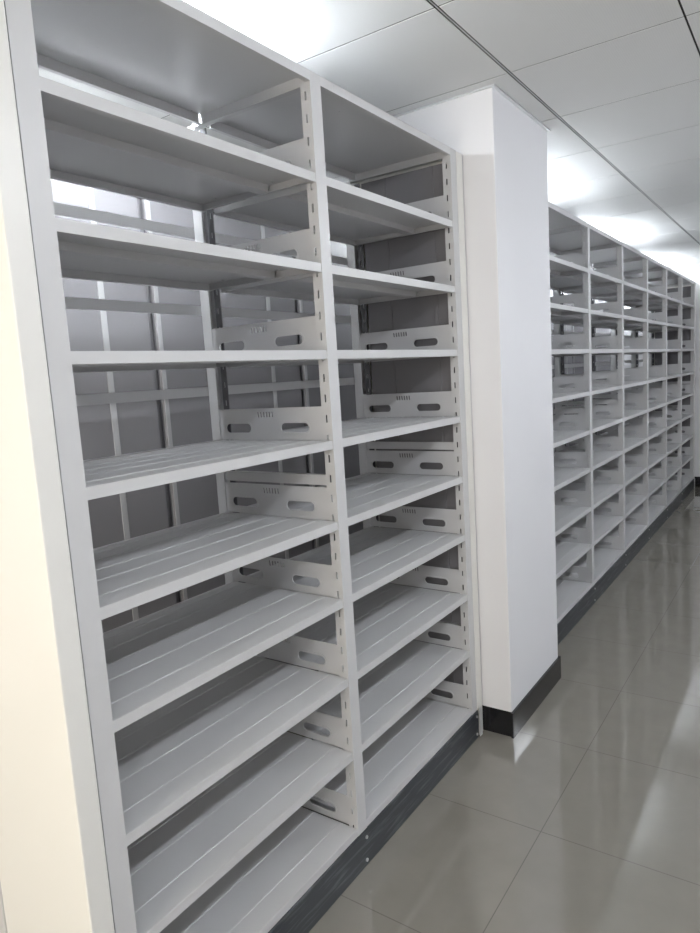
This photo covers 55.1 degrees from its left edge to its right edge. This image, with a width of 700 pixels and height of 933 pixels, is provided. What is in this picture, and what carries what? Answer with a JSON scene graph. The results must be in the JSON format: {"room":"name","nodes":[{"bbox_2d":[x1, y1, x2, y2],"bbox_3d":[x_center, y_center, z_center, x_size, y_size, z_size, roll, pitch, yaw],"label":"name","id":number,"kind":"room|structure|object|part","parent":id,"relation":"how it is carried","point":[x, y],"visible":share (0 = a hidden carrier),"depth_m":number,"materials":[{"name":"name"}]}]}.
{"room":"archive storage room","nodes":[
{"label":"archive storage room","id":0,"kind":"room"},
{"bbox_2d":[38,0,699,268],"bbox_3d":[1.226,-1.640,3.042,5.220,0.108,11.925,2,9,35],"label":"ceiling","id":1,"kind":"structure","parent":0,"point":[615,84],"depth_m":2.50,"materials":[{"name":"paint"}]},
{"bbox_2d":[396,87,560,738],"bbox_3d":[0.548,-0.203,3.256,0.690,2.726,0.679,2,9,35],"label":"pillar","id":2,"kind":"structure","parent":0,"point":[503,150],"depth_m":2.92,"materials":[{"name":"white paint"}]},
{"bbox_2d":[393,84,550,131],"bbox_3d":[0.467,-1.540,3.079,0.692,0.007,0.680,2,9,35],"label":"trim","id":3,"kind":"structure","parent":2,"relation":"attached to","point":[494,86],"depth_m":2.77,"materials":[{"name":"paint"}]},
{"bbox_3d":[0.627,1.087,3.429,0.690,0.117,0.679,2,9,35],"label":"baseboard","id":4,"kind":"part","parent":2,"relation":"part of","materials":[{"name":"black tile"}]},
{"bbox_2d":[287,487,699,932],"bbox_3d":[1.398,1.146,3.413,5.220,0.090,11.925,2,9,35],"label":"floor","id":5,"kind":"structure","parent":0,"point":[587,819],"depth_m":2.49,"materials":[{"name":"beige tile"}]},
{"bbox_2d":[51,179,362,670],"bbox_3d":[-0.724,0.073,3.042,0.447,2.390,2.745,2,9,35],"label":"wall","id":6,"kind":"structure","parent":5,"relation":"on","point":[106,430],"depth_m":2.65,"materials":[{"name":"grey paint"}]},
{"bbox_2d":[0,0,482,932],"bbox_3d":[-0.240,0.099,2.232,0.540,2.494,1.966,2,9,35],"label":"shelving rack","id":7,"kind":"object","parent":5,"relation":"on","point":[153,778],"visible":1,"depth_m":1.94,"materials":[{"name":"metal"}]},
{"bbox_3d":[-0.939,0.244,1.540,0.149,2.294,0.009,2,9,35],"label":"panel frame","id":8,"kind":"part","parent":7,"relation":"part of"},
{"bbox_3d":[-0.775,0.237,1.458,0.518,2.489,0.052,2,9,35],"label":"panel","id":9,"kind":"part","parent":7,"relation":"part of","materials":[{"name":"beige paint"}]},
{"bbox_3d":[-0.531,-0.783,1.728,0.465,0.030,0.848,2,9,35],"label":"shelf","id":10,"kind":"part","parent":7,"relation":"part of","materials":[{"name":"metal"}]},
{"bbox_3d":[-0.515,-0.532,1.761,0.465,0.030,0.848,2,9,35],"label":"shelf","id":11,"kind":"part","parent":7,"relation":"part of","materials":[{"name":"metal"}]},
{"bbox_3d":[-0.500,-0.282,1.795,0.465,0.030,0.848,2,9,35],"label":"shelf","id":12,"kind":"part","parent":7,"relation":"part of","materials":[{"name":"metal"}]},
{"bbox_3d":[-0.483,-0.013,1.831,0.465,0.030,0.848,2,9,35],"label":"shelf","id":13,"kind":"part","parent":7,"relation":"part of","materials":[{"name":"metal"}]},
{"bbox_3d":[-0.468,0.236,1.864,0.465,0.030,0.848,2,9,35],"label":"shelf","id":14,"kind":"part","parent":7,"relation":"part of","materials":[{"name":"metal"}]},
{"bbox_3d":[-0.407,0.054,2.338,0.026,2.327,0.003,2,9,35],"label":"slotted rail","id":15,"kind":"part","parent":7,"relation":"part of","materials":[{"name":"metal"}]},
{"bbox_3d":[-0.453,0.483,1.897,0.465,0.030,0.848,2,9,35],"label":"shelf","id":16,"kind":"part","parent":7,"relation":"part of","materials":[{"name":"metal"}]},
{"bbox_3d":[-0.437,0.743,1.931,0.465,0.030,0.848,2,9,35],"label":"shelf","id":17,"kind":"part","parent":7,"relation":"part of","materials":[{"name":"metal"}]},
{"bbox_3d":[-0.421,0.993,1.965,0.465,0.030,0.848,2,9,35],"label":"shelf","id":18,"kind":"part","parent":7,"relation":"part of","materials":[{"name":"metal"}]},
{"bbox_3d":[-0.405,1.260,2.000,0.465,0.030,0.848,2,9,35],"label":"shelf","id":19,"kind":"part","parent":7,"relation":"part of","materials":[{"name":"metal"}]},
{"bbox_3d":[-0.286,-0.407,2.151,0.466,0.104,0.004,2,9,35],"label":"divider plate","id":20,"kind":"part","parent":7,"relation":"part of","materials":[{"name":"metal"}]},
{"bbox_3d":[-0.301,-0.657,2.118,0.466,0.104,0.004,2,9,35],"label":"divider plate","id":21,"kind":"part","parent":7,"relation":"part of","materials":[{"name":"metal"}]},
{"bbox_3d":[-0.270,-0.138,2.187,0.466,0.104,0.004,2,9,35],"label":"divider plate","id":22,"kind":"part","parent":7,"relation":"part of","materials":[{"name":"metal"}]},
{"bbox_3d":[-0.254,0.111,2.221,0.466,0.104,0.004,2,9,35],"label":"divider plate","id":23,"kind":"part","parent":7,"relation":"part of","materials":[{"name":"metal"}]},
{"bbox_3d":[-0.317,-0.908,2.085,0.466,0.104,0.004,2,9,35],"label":"divider plate","id":24,"kind":"part","parent":7,"relation":"part of","materials":[{"name":"metal"}]},
{"bbox_3d":[-0.239,0.358,2.253,0.466,0.104,0.004,2,9,35],"label":"divider plate","id":25,"kind":"part","parent":7,"relation":"part of","materials":[{"name":"metal"}]},
{"bbox_3d":[-0.223,0.618,2.288,0.466,0.104,0.004,2,9,35],"label":"divider plate","id":26,"kind":"part","parent":7,"relation":"part of","materials":[{"name":"metal"}]},
{"bbox_3d":[-0.208,0.868,2.321,0.466,0.104,0.004,2,9,35],"label":"divider plate","id":27,"kind":"part","parent":7,"relation":"part of","materials":[{"name":"metal"}]},
{"bbox_3d":[-0.191,1.135,2.357,0.466,0.104,0.004,2,9,35],"label":"divider plate","id":28,"kind":"part","parent":7,"relation":"part of","materials":[{"name":"metal"}]},
{"bbox_3d":[-0.023,-0.912,2.460,0.465,0.030,0.848,2,9,35],"label":"shelf","id":29,"kind":"part","parent":7,"relation":"part of","materials":[{"name":"metal"}]},
{"bbox_3d":[-0.008,-0.661,2.493,0.465,0.030,0.848,2,9,35],"label":"shelf","id":30,"kind":"part","parent":7,"relation":"part of","materials":[{"name":"metal"}]},
{"bbox_3d":[0.008,-0.410,2.526,0.465,0.030,0.848,2,9,35],"label":"shelf","id":31,"kind":"part","parent":7,"relation":"part of","materials":[{"name":"metal"}]},
{"bbox_3d":[0.040,0.108,2.596,0.465,0.030,0.848,2,9,35],"label":"shelf","id":32,"kind":"part","parent":7,"relation":"part of","materials":[{"name":"metal"}]},
{"bbox_3d":[0.055,0.354,2.628,0.465,0.030,0.848,2,9,35],"label":"shelf","id":33,"kind":"part","parent":7,"relation":"part of","materials":[{"name":"metal"}]},
{"bbox_3d":[0.071,0.614,2.663,0.465,0.030,0.848,2,9,35],"label":"shelf","id":34,"kind":"part","parent":7,"relation":"part of","materials":[{"name":"metal"}]},
{"bbox_3d":[0.100,-0.075,3.070,0.026,2.327,0.003,2,9,35],"label":"slotted rail","id":35,"kind":"part","parent":7,"relation":"part of","materials":[{"name":"metal"}]},
{"bbox_3d":[0.024,-0.142,2.562,0.465,0.030,0.848,2,9,35],"label":"shelf","id":36,"kind":"part","parent":7,"relation":"part of","materials":[{"name":"metal"}]},
{"bbox_3d":[-0.164,1.271,2.388,0.522,0.124,1.854,2,9,35],"label":"kick plate","id":37,"kind":"part","parent":7,"relation":"part of","materials":[{"name":"metal"}]},
{"bbox_3d":[0.086,0.865,2.696,0.465,0.030,0.848,2,9,35],"label":"shelf","id":38,"kind":"part","parent":7,"relation":"part of","materials":[{"name":"metal"}]},
{"bbox_3d":[0.103,1.132,2.732,0.465,0.030,0.848,2,9,35],"label":"shelf","id":39,"kind":"part","parent":7,"relation":"part of","materials":[{"name":"metal"}]},
{"bbox_3d":[0.222,-0.536,2.883,0.466,0.104,0.004,2,9,35],"label":"divider plate","id":40,"kind":"part","parent":7,"relation":"part of","materials":[{"name":"metal"}]},
{"bbox_3d":[0.238,-0.267,2.919,0.466,0.104,0.004,2,9,35],"label":"divider plate","id":41,"kind":"part","parent":7,"relation":"part of","materials":[{"name":"metal"}]},
{"bbox_3d":[0.254,-0.018,2.953,0.466,0.104,0.004,2,9,35],"label":"divider plate","id":42,"kind":"part","parent":7,"relation":"part of","materials":[{"name":"metal"}]},
{"bbox_3d":[0.206,-0.786,2.850,0.466,0.104,0.004,2,9,35],"label":"divider plate","id":43,"kind":"part","parent":7,"relation":"part of","materials":[{"name":"metal"}]},
{"bbox_3d":[0.269,0.229,2.985,0.466,0.104,0.004,2,9,35],"label":"divider plate","id":44,"kind":"part","parent":7,"relation":"part of","materials":[{"name":"metal"}]},
{"bbox_3d":[0.301,-0.036,3.009,0.518,2.489,0.054,2,9,35],"label":"panel","id":45,"kind":"part","parent":7,"relation":"part of","materials":[{"name":"beige paint"}]},
{"bbox_3d":[0.285,0.489,3.020,0.466,0.104,0.004,2,9,35],"label":"divider plate","id":46,"kind":"part","parent":7,"relation":"part of","materials":[{"name":"metal"}]},
{"bbox_3d":[0.191,-1.037,2.817,0.466,0.104,0.004,2,9,35],"label":"divider plate","id":47,"kind":"part","parent":7,"relation":"part of","materials":[{"name":"metal"}]},
{"bbox_3d":[0.300,0.739,3.053,0.466,0.104,0.004,2,9,35],"label":"divider plate","id":48,"kind":"part","parent":7,"relation":"part of","materials":[{"name":"metal"}]},
{"bbox_3d":[0.317,1.006,3.089,0.466,0.104,0.004,2,9,35],"label":"divider plate","id":49,"kind":"part","parent":7,"relation":"part of","materials":[{"name":"metal"}]},
{"bbox_2d":[550,289,610,451],"bbox_3d":[1.685,-0.538,6.514,0.447,2.390,5.634,2,9,35],"label":"storage rack","id":50,"kind":"object","parent":5,"relation":"on","point":[599,358],"visible":0.05,"depth_m":7.27,"materials":[{"name":"metal"}]},
{"bbox_2d":[548,201,695,644],"bbox_3d":[2.399,-0.571,6.036,0.540,2.494,5.644,2,9,35],"label":"shelving rack","id":51,"kind":"object","parent":5,"relation":"on","point":[614,489],"visible":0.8,"depth_m":5.30,"materials":[{"name":"metal"}]},
{"bbox_3d":[1.716,-0.485,5.399,0.026,2.327,0.003,2,9,35],"label":"slotted rail","id":52,"kind":"part","parent":51,"relation":"part of","materials":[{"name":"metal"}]},
{"bbox_3d":[1.307,-1.065,4.437,0.466,0.104,0.004,2,9,35],"label":"divider plate","id":53,"kind":"part","parent":51,"relation":"part of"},
{"bbox_3d":[1.323,-0.815,4.471,0.466,0.104,0.004,2,9,35],"label":"divider plate","id":54,"kind":"part","parent":51,"relation":"part of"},
{"bbox_3d":[1.339,-0.546,4.506,0.466,0.104,0.004,2,9,35],"label":"divider plate","id":55,"kind":"part","parent":51,"relation":"part of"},
{"bbox_3d":[1.292,-1.316,4.404,0.466,0.104,0.004,2,9,35],"label":"divider plate","id":56,"kind":"part","parent":51,"relation":"part of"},
{"bbox_3d":[1.074,-1.190,4.042,0.465,0.030,0.860,2,9,35],"label":"shelf","id":57,"kind":"part","parent":51,"relation":"part of","materials":[{"name":"metal"}]},
{"bbox_3d":[1.090,-0.939,4.075,0.465,0.030,0.860,2,9,35],"label":"shelf","id":58,"kind":"part","parent":51,"relation":"part of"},
{"bbox_3d":[1.355,-0.297,4.540,0.466,0.104,0.004,2,9,35],"label":"divider plate","id":59,"kind":"part","parent":51,"relation":"part of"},
{"bbox_3d":[1.370,-0.050,4.572,0.466,0.104,0.004,2,9,35],"label":"divider plate","id":60,"kind":"part","parent":51,"relation":"part of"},
{"bbox_3d":[1.105,-0.689,4.108,0.465,0.030,0.860,2,9,35],"label":"shelf","id":61,"kind":"part","parent":51,"relation":"part of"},
{"bbox_3d":[1.386,0.210,4.607,0.466,0.104,0.004,2,9,35],"label":"divider plate","id":62,"kind":"part","parent":51,"relation":"part of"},
{"bbox_3d":[1.401,0.460,4.641,0.466,0.104,0.004,2,9,35],"label":"divider plate","id":63,"kind":"part","parent":51,"relation":"part of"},
{"bbox_3d":[1.122,-0.420,4.144,0.465,0.030,0.860,2,9,35],"label":"shelf","id":64,"kind":"part","parent":51,"relation":"part of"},
{"bbox_3d":[1.137,-0.171,4.177,0.465,0.030,0.860,2,9,35],"label":"shelf","id":65,"kind":"part","parent":51,"relation":"part of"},
{"bbox_3d":[1.417,0.727,4.676,0.466,0.104,0.004,2,9,35],"label":"divider plate","id":66,"kind":"part","parent":51,"relation":"part of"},
{"bbox_3d":[1.152,0.076,4.210,0.465,0.030,0.860,2,9,35],"label":"shelf","id":67,"kind":"part","parent":51,"relation":"part of","materials":[{"name":"metal"}]},
{"bbox_3d":[1.168,0.336,4.245,0.465,0.030,0.860,2,9,35],"label":"shelf","id":68,"kind":"part","parent":51,"relation":"part of","materials":[{"name":"metal"}]},
{"bbox_3d":[1.183,0.586,4.278,0.465,0.030,0.860,2,9,35],"label":"shelf","id":69,"kind":"part","parent":51,"relation":"part of","materials":[{"name":"metal"}]},
{"bbox_3d":[1.200,0.853,4.314,0.465,0.030,0.860,2,9,35],"label":"shelf","id":70,"kind":"part","parent":51,"relation":"part of","materials":[{"name":"metal"}]},
{"bbox_3d":[1.589,-1.321,4.784,0.465,0.030,0.860,2,9,35],"label":"shelf","id":71,"kind":"part","parent":51,"relation":"part of","materials":[{"name":"metal"}]},
{"bbox_3d":[1.605,-1.070,4.817,0.465,0.030,0.860,2,9,35],"label":"shelf","id":72,"kind":"part","parent":51,"relation":"part of","materials":[{"name":"metal"}]},
{"bbox_3d":[1.620,-0.820,4.851,0.465,0.030,0.860,2,9,35],"label":"shelf","id":73,"kind":"part","parent":51,"relation":"part of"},
{"bbox_3d":[1.838,-0.946,5.213,0.466,0.104,0.004,2,9,35],"label":"divider plate","id":74,"kind":"part","parent":51,"relation":"part of","materials":[{"name":"metal"}]},
{"bbox_3d":[1.667,-0.055,4.953,0.465,0.030,0.860,2,9,35],"label":"shelf","id":75,"kind":"part","parent":51,"relation":"part of","materials":[{"name":"metal"}]},
{"bbox_3d":[1.683,0.205,4.987,0.465,0.030,0.860,2,9,35],"label":"shelf","id":76,"kind":"part","parent":51,"relation":"part of","materials":[{"name":"metal"}]},
{"bbox_3d":[1.870,-0.427,5.282,0.466,0.104,0.004,2,9,35],"label":"divider plate","id":77,"kind":"part","parent":51,"relation":"part of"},
{"bbox_3d":[1.854,-0.677,5.249,0.466,0.104,0.004,2,9,35],"label":"divider plate","id":78,"kind":"part","parent":51,"relation":"part of","materials":[{"name":"metal"}]},
{"bbox_3d":[1.885,-0.181,5.315,0.466,0.104,0.004,2,9,35],"label":"divider plate","id":79,"kind":"part","parent":51,"relation":"part of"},
{"bbox_3d":[1.637,-0.551,4.887,0.465,0.030,0.860,2,9,35],"label":"shelf","id":80,"kind":"part","parent":51,"relation":"part of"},
{"bbox_3d":[1.652,-0.301,4.920,0.465,0.030,0.860,2,9,35],"label":"shelf","id":81,"kind":"part","parent":51,"relation":"part of","materials":[{"name":"metal"}]},
{"bbox_3d":[1.698,0.456,5.021,0.465,0.030,0.860,2,9,35],"label":"shelf","id":82,"kind":"part","parent":51,"relation":"part of","materials":[{"name":"metal"}]},
{"bbox_3d":[1.715,0.723,5.056,0.465,0.030,0.860,2,9,35],"label":"shelf","id":83,"kind":"part","parent":51,"relation":"part of","materials":[{"name":"metal"}]},
{"bbox_3d":[2.232,-0.616,6.142,0.026,2.327,0.003,2,9,35],"label":"slotted rail","id":84,"kind":"part","parent":51,"relation":"part of","materials":[{"name":"metal"}]},
{"bbox_3d":[1.901,0.079,5.350,0.466,0.104,0.004,2,9,35],"label":"divider plate","id":85,"kind":"part","parent":51,"relation":"part of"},
{"bbox_3d":[1.822,-1.196,5.180,0.466,0.104,0.004,2,9,35],"label":"divider plate","id":86,"kind":"part","parent":51,"relation":"part of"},
{"bbox_3d":[2.104,-1.452,5.527,0.465,0.030,0.860,2,9,35],"label":"shelf","id":87,"kind":"part","parent":51,"relation":"part of","materials":[{"name":"metal"}]},
{"bbox_3d":[2.135,-0.950,5.593,0.465,0.030,0.860,2,9,35],"label":"shelf","id":88,"kind":"part","parent":51,"relation":"part of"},
{"bbox_3d":[2.120,-1.200,5.560,0.465,0.030,0.860,2,9,35],"label":"shelf","id":89,"kind":"part","parent":51,"relation":"part of","materials":[{"name":"metal"}]},
{"bbox_3d":[1.807,-1.447,5.146,0.466,0.104,0.004,2,9,35],"label":"divider plate","id":90,"kind":"part","parent":51,"relation":"part of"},
{"bbox_3d":[2.152,-0.681,5.629,0.465,0.030,0.860,2,9,35],"label":"shelf","id":91,"kind":"part","parent":51,"relation":"part of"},
{"bbox_3d":[1.933,0.597,5.419,0.466,0.104,0.004,2,9,35],"label":"divider plate","id":92,"kind":"part","parent":51,"relation":"part of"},
{"bbox_3d":[1.916,0.329,5.383,0.466,0.104,0.004,2,9,35],"label":"divider plate","id":93,"kind":"part","parent":51,"relation":"part of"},
{"bbox_3d":[2.182,-0.185,5.695,0.465,0.030,0.860,2,9,35],"label":"shelf","id":94,"kind":"part","parent":51,"relation":"part of","materials":[{"name":"metal"}]},
{"bbox_3d":[2.198,0.075,5.730,0.465,0.030,0.860,2,9,35],"label":"shelf","id":95,"kind":"part","parent":51,"relation":"part of","materials":[{"name":"metal"}]},
{"bbox_3d":[2.747,-0.746,6.884,0.026,2.327,0.003,2,9,35],"label":"slotted rail","id":96,"kind":"part","parent":51,"relation":"part of","materials":[{"name":"metal"}]},
{"bbox_3d":[2.385,-0.558,6.025,0.466,0.104,0.004,2,9,35],"label":"divider plate","id":97,"kind":"part","parent":51,"relation":"part of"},
{"bbox_3d":[2.369,-0.807,5.991,0.466,0.104,0.004,2,9,35],"label":"divider plate","id":98,"kind":"part","parent":51,"relation":"part of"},
{"bbox_3d":[2.400,-0.311,6.058,0.466,0.104,0.004,2,9,35],"label":"divider plate","id":99,"kind":"part","parent":51,"relation":"part of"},
{"bbox_3d":[2.353,-1.076,5.955,0.466,0.104,0.004,2,9,35],"label":"divider plate","id":100,"kind":"part","parent":51,"relation":"part of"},
{"bbox_3d":[2.213,0.325,5.763,0.465,0.030,0.860,2,9,35],"label":"shelf","id":101,"kind":"part","parent":51,"relation":"part of","materials":[{"name":"metal"}]},
{"bbox_3d":[2.230,0.592,5.799,0.465,0.030,0.860,2,9,35],"label":"shelf","id":102,"kind":"part","parent":51,"relation":"part of","materials":[{"name":"metal"}]},
{"bbox_3d":[2.167,-0.432,5.662,0.465,0.030,0.860,2,9,35],"label":"shelf","id":103,"kind":"part","parent":51,"relation":"part of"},
{"bbox_3d":[2.416,-0.051,6.092,0.466,0.104,0.004,2,9,35],"label":"divider plate","id":104,"kind":"part","parent":51,"relation":"part of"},
{"bbox_3d":[2.337,-1.327,5.922,0.466,0.104,0.004,2,9,35],"label":"divider plate","id":105,"kind":"part","parent":51,"relation":"part of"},
{"bbox_3d":[2.475,0.602,6.192,0.522,0.124,5.532,2,9,35],"label":"kick plate","id":106,"kind":"part","parent":51,"relation":"part of","materials":[{"name":"metal"}]},
{"bbox_3d":[2.431,0.199,6.125,0.466,0.104,0.004,2,9,35],"label":"divider plate","id":107,"kind":"part","parent":51,"relation":"part of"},
{"bbox_3d":[2.650,-1.081,6.336,0.465,0.030,0.860,2,9,35],"label":"shelf","id":108,"kind":"part","parent":51,"relation":"part of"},
{"bbox_3d":[2.619,-1.582,6.269,0.465,0.030,0.860,2,9,35],"label":"shelf","id":109,"kind":"part","parent":51,"relation":"part of","materials":[{"name":"metal"}]},
{"bbox_3d":[2.635,-1.331,6.302,0.465,0.030,0.860,2,9,35],"label":"shelf","id":110,"kind":"part","parent":51,"relation":"part of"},
{"bbox_3d":[2.697,-0.316,6.438,0.465,0.030,0.860,2,9,35],"label":"shelf","id":111,"kind":"part","parent":51,"relation":"part of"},
{"bbox_3d":[2.667,-0.812,6.372,0.465,0.030,0.860,2,9,35],"label":"shelf","id":112,"kind":"part","parent":51,"relation":"part of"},
{"bbox_3d":[2.322,-1.578,5.889,0.466,0.104,0.004,2,9,35],"label":"divider plate","id":113,"kind":"part","parent":51,"relation":"part of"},
{"bbox_3d":[2.448,0.466,6.161,0.466,0.104,0.004,2,9,35],"label":"divider plate","id":114,"kind":"part","parent":51,"relation":"part of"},
{"bbox_3d":[2.713,-0.056,6.472,0.465,0.030,0.860,2,9,35],"label":"shelf","id":115,"kind":"part","parent":51,"relation":"part of","materials":[{"name":"metal"}]},
{"bbox_3d":[3.262,-0.877,7.627,0.026,2.327,0.003,2,9,35],"label":"slotted rail","id":116,"kind":"part","parent":51,"relation":"part of","materials":[{"name":"metal"}]},
{"bbox_3d":[2.884,-0.938,6.734,0.466,0.104,0.004,2,9,35],"label":"divider plate","id":117,"kind":"part","parent":51,"relation":"part of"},
{"bbox_3d":[2.915,-0.442,6.800,0.466,0.104,0.004,2,9,35],"label":"divider plate","id":118,"kind":"part","parent":51,"relation":"part of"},
{"bbox_3d":[2.900,-0.689,6.767,0.466,0.104,0.004,2,9,35],"label":"divider plate","id":119,"kind":"part","parent":51,"relation":"part of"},
{"bbox_3d":[2.868,-1.207,6.698,0.466,0.104,0.004,2,9,35],"label":"divider plate","id":120,"kind":"part","parent":51,"relation":"part of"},
{"bbox_3d":[2.852,-1.457,6.665,0.466,0.104,0.004,2,9,35],"label":"divider plate","id":121,"kind":"part","parent":51,"relation":"part of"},
{"bbox_3d":[2.931,-0.182,6.835,0.466,0.104,0.004,2,9,35],"label":"divider plate","id":122,"kind":"part","parent":51,"relation":"part of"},
{"bbox_3d":[2.682,-0.563,6.405,0.465,0.030,0.860,2,9,35],"label":"shelf","id":123,"kind":"part","parent":51,"relation":"part of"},
{"bbox_3d":[2.745,0.462,6.541,0.465,0.030,0.860,2,9,35],"label":"shelf","id":124,"kind":"part","parent":51,"relation":"part of","materials":[{"name":"metal"}]},
{"bbox_3d":[2.729,0.194,6.506,0.465,0.030,0.860,2,9,35],"label":"shelf","id":125,"kind":"part","parent":51,"relation":"part of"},
{"bbox_3d":[2.946,0.068,6.868,0.466,0.104,0.004,2,9,35],"label":"divider plate","id":126,"kind":"part","parent":51,"relation":"part of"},
{"bbox_3d":[2.963,0.335,6.904,0.466,0.104,0.004,2,9,35],"label":"divider plate","id":127,"kind":"part","parent":51,"relation":"part of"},
{"bbox_3d":[3.165,-1.211,7.078,0.465,0.030,0.860,2,9,35],"label":"shelf","id":128,"kind":"part","parent":51,"relation":"part of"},
{"bbox_3d":[3.150,-1.462,7.045,0.465,0.030,0.860,2,9,35],"label":"shelf","id":129,"kind":"part","parent":51,"relation":"part of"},
{"bbox_3d":[3.777,-1.008,8.369,0.026,2.327,0.003,2,9,35],"label":"slotted rail","id":130,"kind":"part","parent":51,"relation":"part of","materials":[{"name":"metal"}]},
{"bbox_3d":[3.228,-0.186,7.215,0.465,0.030,0.860,2,9,35],"label":"shelf","id":131,"kind":"part","parent":51,"relation":"part of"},
{"bbox_3d":[3.212,-0.447,7.180,0.465,0.030,0.860,2,9,35],"label":"shelf","id":132,"kind":"part","parent":51,"relation":"part of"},
{"bbox_3d":[3.134,-1.713,7.011,0.465,0.030,0.860,2,9,35],"label":"shelf","id":133,"kind":"part","parent":51,"relation":"part of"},
{"bbox_3d":[2.837,-1.708,6.631,0.466,0.104,0.004,2,9,35],"label":"divider plate","id":134,"kind":"part","parent":51,"relation":"part of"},
{"bbox_3d":[3.430,-0.573,7.543,0.466,0.104,0.004,2,9,35],"label":"divider plate","id":135,"kind":"part","parent":51,"relation":"part of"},
{"bbox_3d":[3.415,-0.820,7.510,0.466,0.104,0.004,2,9,35],"label":"divider plate","id":136,"kind":"part","parent":51,"relation":"part of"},
{"bbox_3d":[3.399,-1.069,7.476,0.466,0.104,0.004,2,9,35],"label":"divider plate","id":137,"kind":"part","parent":51,"relation":"part of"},
{"bbox_3d":[3.383,-1.338,7.441,0.466,0.104,0.004,2,9,35],"label":"divider plate","id":138,"kind":"part","parent":51,"relation":"part of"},
{"bbox_3d":[3.368,-1.588,7.407,0.466,0.104,0.004,2,9,35],"label":"divider plate","id":139,"kind":"part","parent":51,"relation":"part of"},
{"bbox_3d":[3.446,-0.313,7.577,0.466,0.104,0.004,2,9,35],"label":"divider plate","id":140,"kind":"part","parent":51,"relation":"part of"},
{"bbox_3d":[3.197,-0.693,7.147,0.465,0.030,0.860,2,9,35],"label":"shelf","id":141,"kind":"part","parent":51,"relation":"part of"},
{"bbox_3d":[3.260,0.331,7.284,0.465,0.030,0.860,2,9,35],"label":"shelf","id":142,"kind":"part","parent":51,"relation":"part of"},
{"bbox_3d":[3.244,0.064,7.248,0.465,0.030,0.860,2,9,35],"label":"shelf","id":143,"kind":"part","parent":51,"relation":"part of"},
{"bbox_3d":[3.665,-1.592,7.787,0.465,0.030,0.860,2,9,35],"label":"shelf","id":144,"kind":"part","parent":51,"relation":"part of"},
{"bbox_3d":[3.182,-0.943,7.114,0.465,0.030,0.860,2,9,35],"label":"shelf","id":145,"kind":"part","parent":51,"relation":"part of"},
{"bbox_3d":[3.461,-0.063,7.611,0.466,0.104,0.004,2,9,35],"label":"divider plate","id":146,"kind":"part","parent":51,"relation":"part of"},
{"bbox_3d":[3.478,0.205,7.646,0.466,0.104,0.004,2,9,35],"label":"divider plate","id":147,"kind":"part","parent":51,"relation":"part of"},
{"bbox_3d":[3.930,-0.950,8.252,0.466,0.104,0.004,2,9,35],"label":"divider plate","id":148,"kind":"part","parent":51,"relation":"part of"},
{"bbox_3d":[3.680,-1.342,7.821,0.465,0.030,0.860,2,9,35],"label":"shelf","id":149,"kind":"part","parent":51,"relation":"part of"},
{"bbox_3d":[3.650,-1.843,7.754,0.465,0.030,0.860,2,9,35],"label":"shelf","id":150,"kind":"part","parent":51,"relation":"part of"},
{"bbox_3d":[3.945,-0.703,8.285,0.466,0.104,0.004,2,9,35],"label":"divider plate","id":151,"kind":"part","parent":51,"relation":"part of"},
{"bbox_3d":[3.914,-1.199,8.219,0.466,0.104,0.004,2,9,35],"label":"divider plate","id":152,"kind":"part","parent":51,"relation":"part of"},
{"bbox_3d":[3.352,-1.839,7.374,0.466,0.104,0.004,2,9,35],"label":"divider plate","id":153,"kind":"part","parent":51,"relation":"part of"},
{"bbox_3d":[3.759,-0.067,7.991,0.465,0.030,0.860,2,9,35],"label":"shelf","id":154,"kind":"part","parent":51,"relation":"part of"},
{"bbox_3d":[3.743,-0.317,7.957,0.465,0.030,0.860,2,9,35],"label":"shelf","id":155,"kind":"part","parent":51,"relation":"part of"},
{"bbox_3d":[3.977,-0.968,8.309,0.518,2.489,0.054,2,9,35],"label":"panel","id":156,"kind":"part","parent":51,"relation":"part of","materials":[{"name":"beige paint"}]},
{"bbox_3d":[3.961,-0.443,8.320,0.466,0.104,0.004,2,9,35],"label":"divider plate","id":157,"kind":"part","parent":51,"relation":"part of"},
{"bbox_3d":[3.775,0.200,8.026,0.465,0.030,0.860,2,9,35],"label":"shelf","id":158,"kind":"part","parent":51,"relation":"part of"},
{"bbox_3d":[3.727,-0.577,7.923,0.465,0.030,0.860,2,9,35],"label":"shelf","id":159,"kind":"part","parent":51,"relation":"part of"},
{"bbox_3d":[3.898,-1.468,8.183,0.466,0.104,0.004,2,9,35],"label":"divider plate","id":160,"kind":"part","parent":51,"relation":"part of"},
{"bbox_3d":[3.882,-1.719,8.150,0.466,0.104,0.004,2,9,35],"label":"divider plate","id":161,"kind":"part","parent":51,"relation":"part of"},
{"bbox_3d":[3.976,-0.193,8.353,0.466,0.104,0.004,2,9,35],"label":"divider plate","id":162,"kind":"part","parent":51,"relation":"part of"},
{"bbox_3d":[3.712,-0.824,7.890,0.465,0.030,0.860,2,9,35],"label":"shelf","id":163,"kind":"part","parent":51,"relation":"part of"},
{"bbox_3d":[3.993,0.074,8.389,0.466,0.104,0.004,2,9,35],"label":"divider plate","id":164,"kind":"part","parent":51,"relation":"part of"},
{"bbox_3d":[3.697,-1.073,7.857,0.465,0.030,0.860,2,9,35],"label":"shelf","id":165,"kind":"part","parent":51,"relation":"part of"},
{"bbox_3d":[3.867,-1.970,8.116,0.466,0.104,0.004,2,9,35],"label":"divider plate","id":166,"kind":"part","parent":51,"relation":"part of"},
{"bbox_2d":[608,263,699,476],"bbox_3d":[4.655,-1.099,8.046,5.220,2.735,0.108,2,9,35],"label":"wall","id":167,"kind":"structure","parent":0,"point":[692,272],"depth_m":8.25,"materials":[{"name":"paint"}]},
{"bbox_2d":[694,477,699,486],"bbox_3d":[4.700,0.200,8.169,5.040,0.126,0.013,2,9,35],"label":"baseboard","id":168,"kind":"structure","parent":167,"relation":"attached to","point":[697,479],"depth_m":8.40,"materials":[{"name":"black tile"}]}
]}

